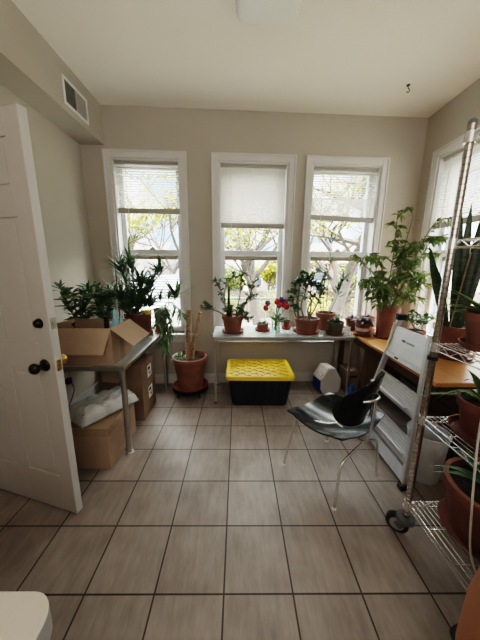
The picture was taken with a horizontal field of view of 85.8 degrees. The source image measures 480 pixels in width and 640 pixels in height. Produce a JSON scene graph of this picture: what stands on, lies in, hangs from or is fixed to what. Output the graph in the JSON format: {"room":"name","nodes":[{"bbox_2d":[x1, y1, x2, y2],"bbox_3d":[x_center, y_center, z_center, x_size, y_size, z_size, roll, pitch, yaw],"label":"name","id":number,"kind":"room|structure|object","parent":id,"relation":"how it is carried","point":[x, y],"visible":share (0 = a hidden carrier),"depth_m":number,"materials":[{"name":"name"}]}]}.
{"room":"sunroom","nodes":[
{"label":"sunroom","id":0,"kind":"room"},
{"bbox_2d":[0,83,98,403],"bbox_3d":[-1.777,-0.206,0.607,0.200,3.095,5.700,0,12,-1],"label":"wall","id":1,"kind":"structure","parent":0,"point":[56,156],"depth_m":2.46,"materials":[{"name":"paint"}]},
{"bbox_2d":[0,103,82,512],"bbox_3d":[-1.326,0.088,1.454,0.757,2.153,0.194,4,12,15],"label":"door","id":2,"kind":"structure","parent":1,"relation":"in","point":[38,458],"depth_m":1.39,"materials":[{"name":"paint"}]},
{"bbox_2d":[64,371,74,406],"bbox_3d":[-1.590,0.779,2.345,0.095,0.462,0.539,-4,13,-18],"label":"power outlet","id":3,"kind":"object","parent":1,"relation":"attached to","point":[68,380],"visible":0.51,"depth_m":2.51,"materials":[{"name":"white plastic"}]},
{"bbox_2d":[68,380,99,406],"bbox_3d":[-1.694,0.899,2.572,0.016,0.125,1.450,0,12,-1],"label":"baseboard","id":4,"kind":"structure","parent":1,"relation":"attached to","point":[92,390],"depth_m":2.89,"materials":[{"name":"white paint"}]},
{"bbox_2d":[0,0,103,144],"bbox_3d":[-1.541,-1.492,0.117,0.248,0.373,5.266,0,12,-1],"label":"soffit","id":5,"kind":"structure","parent":0,"point":[30,68],"depth_m":1.89,"materials":[{"name":"paint"}]},
{"bbox_2d":[61,73,88,124],"bbox_3d":[-1.429,-1.908,2.255,0.010,0.210,0.350,0,12,-1],"label":"air vent","id":6,"kind":"object","parent":5,"relation":"in","point":[73,98],"visible":1,"depth_m":2.23,"materials":[{"name":"white plastic"}]},
{"bbox_2d":[0,381,479,639],"bbox_3d":[0.192,1.390,0.856,4.163,0.100,5.900,0,12,-1],"label":"floor","id":7,"kind":"structure","parent":0,"point":[201,532],"depth_m":1.42,"materials":[{"name":"tile"}]},
{"bbox_2d":[0,591,52,639],"bbox_3d":[-0.819,1.080,0.223,0.820,0.750,0.905,0,12,-1],"label":"table","id":8,"kind":"object","parent":7,"relation":"on","point":[24,615],"visible":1,"depth_m":0.55,"materials":[{"name":"beige laminate"}]},
{"bbox_2d":[71,403,135,468],"bbox_3d":[-1.101,0.883,2.073,0.314,0.370,0.517,1,12,0],"label":"cardboard box","id":9,"kind":"object","parent":7,"relation":"on","point":[99,445],"visible":0.55,"depth_m":1.89,"materials":[{"name":"brown cardboard"}]},
{"bbox_2d":[69,385,138,428],"bbox_3d":[-1.098,0.654,2.070,0.282,0.114,0.480,8,14,31],"label":"parcel","id":10,"kind":"object","parent":9,"relation":"on","point":[90,410],"visible":0.91,"depth_m":1.97,"materials":[{"name":"white plastic"}]},
{"bbox_2d":[63,330,168,454],"bbox_3d":[-1.274,0.591,2.546,0.833,0.745,1.167,0,12,-1],"label":"side table","id":11,"kind":"object","parent":7,"relation":"on","point":[142,346],"visible":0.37,"depth_m":2.02,"materials":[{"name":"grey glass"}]},
{"bbox_2d":[51,280,101,319],"bbox_3d":[-1.469,-0.062,2.339,0.398,0.615,0.452,0,12,-1],"label":"potted shrub","id":12,"kind":"object","parent":11,"relation":"on","point":[64,291],"visible":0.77,"depth_m":2.30,"materials":[{"name":"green plant"}]},
{"bbox_2d":[57,319,149,365],"bbox_3d":[-1.170,0.158,2.106,0.780,0.285,0.525,0,12,-1],"label":"cardboard box","id":13,"kind":"object","parent":11,"relation":"on","point":[94,344],"visible":0.78,"depth_m":1.92,"materials":[{"name":"cardboard"}]},
{"bbox_2d":[104,316,108,327],"bbox_3d":[-1.034,0.143,2.013,0.036,0.345,0.067,0,12,-1],"label":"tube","id":14,"kind":"object","parent":13,"relation":"in","point":[106,319],"visible":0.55,"depth_m":1.99,"materials":[{"name":"plastic"}]},
{"bbox_2d":[111,309,122,327],"bbox_3d":[-1.006,0.098,2.119,0.113,0.386,0.190,0,12,-1],"label":"cloth","id":15,"kind":"object","parent":13,"relation":"in","point":[115,321],"visible":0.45,"depth_m":2.07,"materials":[{"name":"teal fabric"}]},
{"bbox_2d":[89,280,121,318],"bbox_3d":[-1.327,-0.091,2.538,0.396,0.592,0.411,0,12,-1],"label":"potted shrub","id":16,"kind":"object","parent":11,"relation":"on","point":[105,300],"visible":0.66,"depth_m":2.49,"materials":[{"name":"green plant"}]},
{"bbox_2d":[92,237,191,329],"bbox_3d":[-0.915,-0.290,2.538,0.962,0.988,0.662,-3,12,-16],"label":"potted plant","id":17,"kind":"object","parent":11,"relation":"on","point":[135,299],"visible":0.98,"depth_m":2.46,"materials":[{"name":"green plant"}]},
{"bbox_2d":[140,309,152,334],"bbox_3d":[-1.002,0.018,2.804,0.138,0.274,0.136,-8,14,-34],"label":"pot","id":18,"kind":"object","parent":11,"relation":"on","point":[148,319],"visible":0.67,"depth_m":2.77,"materials":[{"name":"ceramic"}]},
{"bbox_2d":[149,301,189,360],"bbox_3d":[-0.747,0.099,2.747,0.458,0.562,0.543,0,12,-1],"label":"potted trailing plant","id":19,"kind":"object","parent":11,"relation":"on","point":[161,314],"visible":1,"depth_m":2.64,"materials":[{"name":"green plant"}]},
{"bbox_2d":[98,353,155,420],"bbox_3d":[-1.124,0.680,2.566,0.407,0.565,0.490,0,12,-1],"label":"cardboard box","id":20,"kind":"object","parent":7,"relation":"on","point":[140,376],"visible":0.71,"depth_m":2.47,"materials":[{"name":"cardboard"}]},
{"bbox_2d":[169,309,207,398],"bbox_3d":[-0.596,0.378,2.957,0.452,1.002,0.410,0,12,-1],"label":"plant","id":21,"kind":"object","parent":7,"relation":"on","point":[189,364],"visible":0.99,"depth_m":2.90,"materials":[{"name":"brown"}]},
{"bbox_2d":[226,359,294,405],"bbox_3d":[0.213,0.710,2.986,0.736,0.355,0.544,0,12,-1],"label":"storage tote","id":22,"kind":"object","parent":7,"relation":"on","point":[257,382],"visible":1,"depth_m":2.77,"materials":[{"name":"black plastic"}]},
{"bbox_2d":[213,326,354,403],"bbox_3d":[0.455,0.499,3.011,1.500,0.760,0.490,0,12,-2],"label":"console table","id":23,"kind":"object","parent":7,"relation":"on","point":[249,333],"visible":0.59,"depth_m":2.79,"materials":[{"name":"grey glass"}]},
{"bbox_2d":[199,269,259,333],"bbox_3d":[-0.118,-0.203,2.795,0.688,0.695,0.320,1,12,2],"label":"jade plant","id":24,"kind":"object","parent":23,"relation":"on","point":[232,321],"visible":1,"depth_m":2.78,"materials":[{"name":"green plant"}]},
{"bbox_2d":[255,321,269,331],"bbox_3d":[0.258,0.061,2.953,0.184,0.119,0.184,0,12,-1],"label":"potted succulent","id":25,"kind":"object","parent":23,"relation":"on","point":[261,326],"visible":1,"depth_m":2.91,"materials":[{"name":"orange ceramic"}]},
{"bbox_2d":[256,322,268,329],"bbox_3d":[0.258,0.075,2.956,0.141,0.075,0.141,0,12,-1],"label":"pot","id":26,"kind":"object","parent":25,"relation":"on","point":[260,325],"depth_m":2.91,"materials":[{"name":"ceramic"}]},
{"bbox_2d":[263,297,288,332],"bbox_3d":[0.414,-0.065,2.868,0.292,0.398,0.257,7,13,28],"label":"tulip vase","id":27,"kind":"object","parent":23,"relation":"on","point":[281,302],"visible":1,"depth_m":2.82,"materials":[{"name":"clear glass"}]},
{"bbox_2d":[282,319,290,329],"bbox_3d":[0.544,0.039,3.032,0.110,0.135,0.110,0,12,-1],"label":"pot","id":28,"kind":"object","parent":23,"relation":"on","point":[285,326],"visible":0.87,"depth_m":3.00,"materials":[{"name":"red ceramic"}]},
{"bbox_2d":[285,268,328,334],"bbox_3d":[0.735,-0.217,2.819,0.495,0.725,0.296,-5,13,-24],"label":"potted shrub","id":29,"kind":"object","parent":23,"relation":"on","point":[304,325],"visible":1,"depth_m":2.78,"materials":[{"name":"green plant"}]},
{"bbox_2d":[294,316,319,332],"bbox_3d":[0.738,0.054,2.878,0.279,0.155,0.279,0,12,-1],"label":"pot","id":30,"kind":"object","parent":29,"relation":"on","point":[303,324],"depth_m":2.79,"materials":[{"name":"ceramic"}]},
{"bbox_2d":[314,223,352,330],"bbox_3d":[1.054,-0.480,2.937,0.411,1.197,0.226,0,12,-1],"label":"plant","id":31,"kind":"object","parent":23,"relation":"on","point":[324,316],"visible":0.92,"depth_m":2.95,"materials":[{"name":"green plant"}]},
{"bbox_2d":[325,314,344,336],"bbox_3d":[1.034,0.043,2.792,0.200,0.234,0.200,0,12,-1],"label":"potted succulent","id":32,"kind":"object","parent":23,"relation":"on","point":[335,327],"visible":1,"depth_m":2.74,"materials":[{"name":"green plant"}]},
{"bbox_2d":[327,320,344,333],"bbox_3d":[1.034,0.083,2.800,0.176,0.135,0.176,0,12,-1],"label":"pot","id":33,"kind":"object","parent":32,"relation":"on","point":[334,326],"depth_m":2.74,"materials":[{"name":"brown wicker"}]},
{"bbox_2d":[342,325,350,334],"bbox_3d":[1.158,0.106,2.809,0.108,0.101,0.095,0,12,-1],"label":"tissue","id":34,"kind":"object","parent":23,"relation":"on","point":[347,330],"visible":0.94,"depth_m":2.79,"materials":[{"name":"white paper"}]},
{"bbox_2d":[313,363,340,393],"bbox_3d":[1.053,0.703,3.140,0.268,0.318,0.201,-2,12,-12],"label":"cooler","id":35,"kind":"object","parent":7,"relation":"on","point":[326,379],"visible":1,"depth_m":3.06,"materials":[{"name":"white plastic"}]},
{"bbox_2d":[282,371,384,510],"bbox_3d":[0.682,0.707,1.825,0.529,0.845,0.530,-8,14,-34],"label":"shell chair","id":36,"kind":"object","parent":7,"relation":"on","point":[351,416],"visible":1,"depth_m":1.66,"materials":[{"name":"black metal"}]},
{"bbox_2d":[339,363,359,391],"bbox_3d":[1.336,0.714,3.215,0.150,0.270,0.282,0,12,-3],"label":"cardboard box","id":37,"kind":"object","parent":7,"relation":"on","point":[354,373],"visible":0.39,"depth_m":3.10,"materials":[{"name":"brown cardboard"}]},
{"bbox_2d":[348,384,355,393],"bbox_3d":[1.290,0.819,2.977,0.097,0.162,0.080,8,14,32],"label":"jug","id":38,"kind":"object","parent":7,"relation":"on","point":[351,389],"visible":0.47,"depth_m":2.95,"materials":[{"name":"plastic"}]},
{"bbox_2d":[358,347,400,393],"bbox_3d":[1.641,0.578,3.072,0.475,0.600,0.210,0,12,-1],"label":"cardboard box","id":39,"kind":"object","parent":7,"relation":"on","point":[368,363],"visible":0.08,"depth_m":3.01,"materials":[{"name":"brown cardboard"}]},
{"bbox_2d":[366,313,431,490],"bbox_3d":[1.212,0.539,1.993,0.258,1.113,0.741,0,12,-1],"label":"step ladder","id":40,"kind":"object","parent":7,"relation":"on","point":[409,348],"visible":0.71,"depth_m":1.91,"materials":[{"name":"metal"}]},
{"bbox_2d":[337,327,479,462],"bbox_3d":[1.651,0.614,2.536,0.785,0.750,1.595,0,12,-1],"label":"wooden desk","id":41,"kind":"object","parent":7,"relation":"on","point":[449,375],"visible":0.31,"depth_m":1.92,"materials":[{"name":"brown wood"}]},
{"bbox_2d":[343,315,357,330],"bbox_3d":[1.318,0.021,3.051,0.180,0.193,0.184,10,15,37],"label":"potted herb","id":42,"kind":"object","parent":41,"relation":"on","point":[348,318],"visible":0.78,"depth_m":3.00,"materials":[{"name":"ceramic"}]},
{"bbox_2d":[350,316,374,336],"bbox_3d":[1.337,0.072,2.799,0.252,0.197,0.270,0,12,-1],"label":"plant","id":43,"kind":"object","parent":41,"relation":"on","point":[362,325],"visible":1,"depth_m":2.76,"materials":[{"name":"ceramic"}]},
{"bbox_2d":[359,314,375,332],"bbox_3d":[1.472,0.028,3.001,0.200,0.203,0.200,0,12,-1],"label":"potted herb","id":44,"kind":"object","parent":41,"relation":"on","point":[372,318],"visible":0.34,"depth_m":2.95,"materials":[{"name":"ceramic"}]},
{"bbox_2d":[349,206,465,339],"bbox_3d":[1.512,-0.428,2.550,0.929,1.282,0.606,0,12,-1],"label":"potted plant","id":45,"kind":"object","parent":41,"relation":"on","point":[385,313],"visible":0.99,"depth_m":2.53,"materials":[{"name":"plant"}]},
{"bbox_2d":[376,305,400,336],"bbox_3d":[1.550,0.014,2.733,0.232,0.325,0.232,0,12,-1],"label":"pot","id":46,"kind":"object","parent":45,"relation":"on","point":[385,316],"depth_m":2.66,"materials":[{"name":"ceramic"}]},
{"bbox_2d":[404,309,434,335],"bbox_3d":[1.680,0.069,2.492,0.276,0.336,0.270,0,12,-1],"label":"bushy plant","id":47,"kind":"object","parent":41,"relation":"on","point":[422,321],"visible":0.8,"depth_m":2.45,"materials":[{"name":"green plant"}]},
{"bbox_2d":[429,203,479,361],"bbox_3d":[1.741,-0.327,2.082,0.415,1.280,0.310,9,15,35],"label":"snake plant","id":48,"kind":"object","parent":41,"relation":"on","point":[465,279],"visible":0.52,"depth_m":2.05,"materials":[{"name":"green plant"}]},
{"bbox_2d":[407,420,452,484],"bbox_3d":[1.329,0.954,1.856,0.262,0.360,0.262,0,12,-1],"label":"waste bin","id":49,"kind":"object","parent":7,"relation":"on","point":[434,451],"visible":0.6,"depth_m":1.77,"materials":[{"name":"white plastic"}]},
{"bbox_2d":[386,117,479,639],"bbox_3d":[1.388,0.249,1.045,1.088,2.072,0.576,0,12,-1],"label":"wire rack","id":50,"kind":"object","parent":7,"relation":"on","point":[401,520],"visible":0.94,"depth_m":1.19,"materials":[{"name":"silver metal"}]},
{"bbox_2d":[404,369,479,446],"bbox_3d":[1.162,0.403,1.126,0.485,0.346,0.578,-1,12,-8],"label":"aloe","id":51,"kind":"object","parent":50,"relation":"on","point":[465,424],"visible":0.97,"depth_m":1.17,"materials":[{"name":"plant"}]},
{"bbox_2d":[456,390,479,439],"bbox_3d":[1.092,0.436,1.153,0.212,0.160,0.212,0,12,-1],"label":"pot","id":52,"kind":"object","parent":51,"relation":"on","point":[468,418],"depth_m":1.15,"materials":[{"name":"ceramic"}]},
{"bbox_2d":[410,501,479,591],"bbox_3d":[1.386,1.068,1.210,0.918,0.038,0.463,0,12,-1],"label":"wire shelf","id":53,"kind":"object","parent":50,"relation":"attached to","point":[411,502],"depth_m":1.23,"materials":[{"name":"silver metal"}]},
{"bbox_2d":[424,416,479,472],"bbox_3d":[1.391,0.559,1.103,0.918,0.038,0.463,0,12,-1],"label":"wire shelf","id":54,"kind":"object","parent":50,"relation":"attached to","point":[426,421],"depth_m":1.18,"materials":[{"name":"silver metal"}]},
{"bbox_2d":[430,287,479,352],"bbox_3d":[1.100,-0.016,1.176,0.452,0.271,0.501,7,14,30],"label":"aloe","id":55,"kind":"object","parent":50,"relation":"on","point":[471,314],"visible":0.95,"depth_m":1.12,"materials":[{"name":"plant"}]},
{"bbox_2d":[462,310,479,345],"bbox_3d":[1.089,0.046,1.127,0.198,0.155,0.198,0,12,-1],"label":"pot","id":56,"kind":"object","parent":55,"relation":"on","point":[472,317],"depth_m":1.12,"materials":[{"name":"ceramic"}]},
{"bbox_2d":[432,440,479,560],"bbox_3d":[1.173,0.821,1.180,0.486,0.453,0.562,7,13,27],"label":"agave","id":57,"kind":"object","parent":50,"relation":"on","point":[453,509],"visible":0.86,"depth_m":1.23,"materials":[{"name":"ceramic"}]},
{"bbox_2d":[442,456,479,555],"bbox_3d":[1.198,0.905,1.211,0.424,0.260,0.424,0,12,-1],"label":"pot","id":58,"kind":"object","parent":57,"relation":"on","point":[456,506],"depth_m":1.22,"materials":[{"name":"ceramic"}]},
{"bbox_2d":[437,343,479,369],"bbox_3d":[1.394,0.178,1.023,0.918,0.038,0.463,0,12,-1],"label":"wire shelf","id":59,"kind":"object","parent":50,"relation":"attached to","point":[439,345],"depth_m":1.14,"materials":[{"name":"silver metal"}]},
{"bbox_2d":[455,237,479,248],"bbox_3d":[1.397,-0.287,0.925,0.918,0.038,0.463,0,12,-1],"label":"wire shelf","id":60,"kind":"object","parent":50,"relation":"attached to","point":[476,239],"depth_m":1.11,"materials":[{"name":"silver metal"}]},
{"bbox_2d":[469,422,479,572],"bbox_3d":[0.926,0.602,0.962,0.035,0.872,0.158,0,12,-1],"label":"cable","id":61,"kind":"object","parent":50,"relation":"hanging from","point":[478,434],"visible":0.91,"depth_m":1.01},
{"bbox_2d":[455,565,479,639],"bbox_3d":[0.925,1.024,0.703,0.500,0.690,0.500,0,12,-1],"label":"planter","id":62,"kind":"object","parent":7,"relation":"on","point":[468,627],"visible":1,"depth_m":0.81,"materials":[{"name":"orange ceramic"}]},
{"bbox_2d":[12,0,479,117],"bbox_3d":[0.217,-1.747,0.197,4.163,0.120,5.900,0,12,-1],"label":"ceiling","id":63,"kind":"structure","parent":0,"point":[346,57],"depth_m":1.99,"materials":[{"name":"paint"}]},
{"bbox_2d":[236,0,301,23],"bbox_3d":[0.178,-1.927,1.507,0.410,0.066,0.410,0,12,-1],"label":"ceiling light","id":64,"kind":"object","parent":63,"relation":"attached to","point":[247,11],"visible":1,"depth_m":1.60,"materials":[{"name":"white glass"}]},
{"bbox_2d":[80,105,427,373],"bbox_3d":[0.170,-0.730,3.171,4.200,3.095,0.221,0,12,-3],"label":"wall","id":65,"kind":"structure","parent":0,"point":[199,133],"depth_m":2.86,"materials":[{"name":"paint"}]},
{"bbox_2d":[102,149,192,341],"bbox_3d":[-1.033,-0.787,3.068,0.920,2.130,0.270,0,12,-3],"label":"window","id":66,"kind":"structure","parent":65,"relation":"in","point":[119,222],"depth_m":2.92,"materials":[{"name":"white paint"}]},
{"bbox_2d":[114,161,179,238],"bbox_3d":[-1.026,-1.317,2.909,0.682,0.835,0.054,0,12,-3],"label":"window blind","id":67,"kind":"object","parent":66,"relation":"attached to","point":[128,210],"visible":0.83,"depth_m":2.88,"materials":[{"name":"white plastic"}]},
{"bbox_2d":[155,372,313,383],"bbox_3d":[0.172,0.748,3.362,3.755,0.125,0.019,0,12,-3],"label":"baseboard","id":68,"kind":"structure","parent":65,"relation":"attached to","point":[299,376],"depth_m":3.33,"materials":[{"name":"white paint"}]},
{"bbox_2d":[211,152,296,341],"bbox_3d":[0.141,-0.790,3.131,0.977,2.130,0.270,0,12,-3],"label":"window","id":69,"kind":"structure","parent":65,"relation":"in","point":[283,258],"depth_m":3.02,"materials":[{"name":"white paint"}]},
{"bbox_2d":[220,164,285,228],"bbox_3d":[0.147,-1.321,2.971,0.739,0.835,0.055,0,12,-3],"label":"window blind","id":70,"kind":"object","parent":69,"relation":"attached to","point":[247,184],"visible":1,"depth_m":2.96,"materials":[{"name":"white fabric"}]},
{"bbox_2d":[296,155,390,340],"bbox_3d":[1.196,-0.794,3.188,0.990,2.130,0.270,0,12,-3],"label":"window","id":71,"kind":"structure","parent":65,"relation":"in","point":[369,230],"depth_m":3.04,"materials":[{"name":"white paint"}]},
{"bbox_2d":[311,167,377,243],"bbox_3d":[1.202,-1.325,3.028,0.754,0.835,0.054,0,12,-3],"label":"window blind","id":72,"kind":"object","parent":71,"relation":"attached to","point":[332,216],"visible":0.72,"depth_m":3.02,"materials":[{"name":"white plastic"}]},
{"bbox_2d":[401,78,479,327],"bbox_3d":[2.195,-0.192,0.692,0.220,3.095,5.800,0,12,-1],"label":"wall","id":73,"kind":"structure","parent":0,"point":[450,122],"depth_m":2.66,"materials":[{"name":"paint"}]},
{"bbox_2d":[400,376,415,391],"bbox_3d":[2.064,1.221,1.182,0.016,0.125,4.580,0,12,-1],"label":"baseboard","id":74,"kind":"structure","parent":73,"relation":"attached to","point":[405,382],"depth_m":3.15,"materials":[{"name":"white paint"}]},
{"bbox_2d":[407,125,479,353],"bbox_3d":[2.157,-0.627,2.431,0.270,2.130,1.132,0,12,-1],"label":"window","id":75,"kind":"structure","parent":73,"relation":"in","point":[438,156],"depth_m":2.81,"materials":[{"name":"white paint"}]},
{"bbox_2d":[434,140,479,235],"bbox_3d":[2.114,-1.168,2.317,0.054,0.835,0.894,0,12,-1],"label":"window blind","id":76,"kind":"object","parent":75,"relation":"attached to","point":[449,160],"visible":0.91,"depth_m":2.52,"materials":[{"name":"white plastic"}]},
{"label":"outside","id":77,"kind":"structure","parent":0,"visible":0},
{"bbox_2d":[177,283,479,324],"bbox_3d":[-0.177,-1.291,20.165,80.000,0.200,80.000,0,12,-1],"label":"ground","id":78,"kind":"structure","parent":77,"point":[245,287],"depth_m":13.97,"materials":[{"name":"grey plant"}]},
{"bbox_2d":[126,195,163,248],"bbox_3d":[-6.042,-3.188,13.104,4.518,6.406,5.587,0,12,-1],"label":"tree","id":79,"kind":"object","parent":78,"relation":"on","point":[130,228],"visible":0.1,"depth_m":13.11,"materials":[{"name":"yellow plant"}]},
{"bbox_2d":[132,274,180,325],"bbox_3d":[-4.175,-0.176,8.259,4.200,2.450,3.700,0,12,-1],"label":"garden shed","id":80,"kind":"object","parent":78,"relation":"on","point":[171,278],"visible":0.02,"depth_m":8.83,"materials":[{"name":"white"}]},
{"bbox_2d":[134,242,178,273],"bbox_3d":[-7.554,-3.485,19.135,5.100,4.400,5.700,0,12,-1],"label":"house","id":81,"kind":"structure","parent":78,"relation":"on","point":[168,245],"depth_m":18.18,"materials":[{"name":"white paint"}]},
{"bbox_2d":[124,170,242,273],"bbox_3d":[-2.992,-3.338,11.571,7.674,7.345,6.946,-3,12,-15],"label":"tree","id":82,"kind":"object","parent":78,"relation":"on","point":[169,218],"visible":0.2,"depth_m":11.58,"materials":[{"name":"green plant"}]},
{"bbox_2d":[177,260,242,303],"bbox_3d":[-2.073,-3.471,21.225,5.300,3.600,5.700,0,12,-1],"label":"house","id":83,"kind":"structure","parent":78,"relation":"on","point":[232,262],"depth_m":19.45,"materials":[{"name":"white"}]},
{"bbox_2d":[225,294,239,312],"bbox_3d":[-0.721,-0.578,12.609,1.817,1.555,1.842,0,12,-1],"label":"bush","id":84,"kind":"object","parent":78,"relation":"on","point":[232,302],"visible":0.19,"depth_m":12.43,"materials":[{"name":"green plant"}]},
{"bbox_2d":[225,263,246,290],"bbox_3d":[-0.977,-1.986,15.001,3.078,3.290,3.713,9,14,35],"label":"tree","id":85,"kind":"object","parent":78,"relation":"on","point":[233,283],"visible":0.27,"depth_m":14.31,"materials":[{"name":"green plant"}]},
{"bbox_2d":[255,260,275,293],"bbox_3d":[2.337,-4.868,26.586,3.400,4.200,4.700,0,12,-1],"label":"house","id":86,"kind":"structure","parent":78,"relation":"on","point":[263,286],"depth_m":24.84,"materials":[{"name":"beige"}]},
{"bbox_2d":[255,260,276,311],"bbox_3d":[1.875,-2.342,15.718,3.208,3.754,3.121,5,13,22],"label":"tree","id":87,"kind":"object","parent":78,"relation":"on","point":[269,274],"visible":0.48,"depth_m":15.35,"materials":[{"name":"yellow plant"}]},
{"bbox_2d":[257,288,275,324],"bbox_3d":[1.754,-0.502,11.715,2.156,1.816,2.449,0,12,-1],"label":"bush","id":88,"kind":"object","parent":78,"relation":"on","point":[272,290],"visible":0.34,"depth_m":11.64,"materials":[{"name":"green plant"}]},
{"bbox_2d":[225,192,325,324],"bbox_3d":[0.648,-2.847,10.324,4.551,6.983,5.154,10,15,38],"label":"tree","id":89,"kind":"object","parent":78,"relation":"on","point":[248,266],"visible":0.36,"depth_m":9.88,"materials":[{"name":"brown plant"}]},
{"bbox_2d":[307,296,343,319],"bbox_3d":[3.455,-0.294,11.116,1.819,1.681,2.054,8,14,32],"label":"bush","id":90,"kind":"object","parent":78,"relation":"on","point":[329,303],"visible":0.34,"depth_m":10.98,"materials":[{"name":"green plant"}]},
{"bbox_2d":[178,290,479,318],"bbox_3d":[0.907,-0.821,13.666,30.055,1.470,0.070,0,12,-1],"label":"wooden fence","id":91,"kind":"object","parent":78,"relation":"on","point":[263,314],"visible":0.09,"depth_m":13.64,"materials":[{"name":"brown wood"}]},
{"bbox_2d":[308,243,355,306],"bbox_3d":[6.438,-3.653,20.231,4.700,4.500,5.700,0,12,-1],"label":"house","id":92,"kind":"structure","parent":78,"relation":"on","point":[316,246],"depth_m":18.26,"materials":[{"name":"white"}]},
{"bbox_2d":[322,261,357,304],"bbox_3d":[5.828,-1.557,12.600,3.524,3.568,2.888,12,16,43],"label":"tree","id":93,"kind":"object","parent":78,"relation":"on","point":[353,284],"visible":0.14,"depth_m":12.57,"materials":[{"name":"green plant"}]},
{"bbox_2d":[270,165,479,319],"bbox_3d":[3.709,-2.667,7.529,8.368,7.826,7.010,10,15,38],"label":"tree","id":94,"kind":"object","parent":78,"relation":"on","point":[316,231],"visible":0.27,"depth_m":7.62,"materials":[{"name":"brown plant"}]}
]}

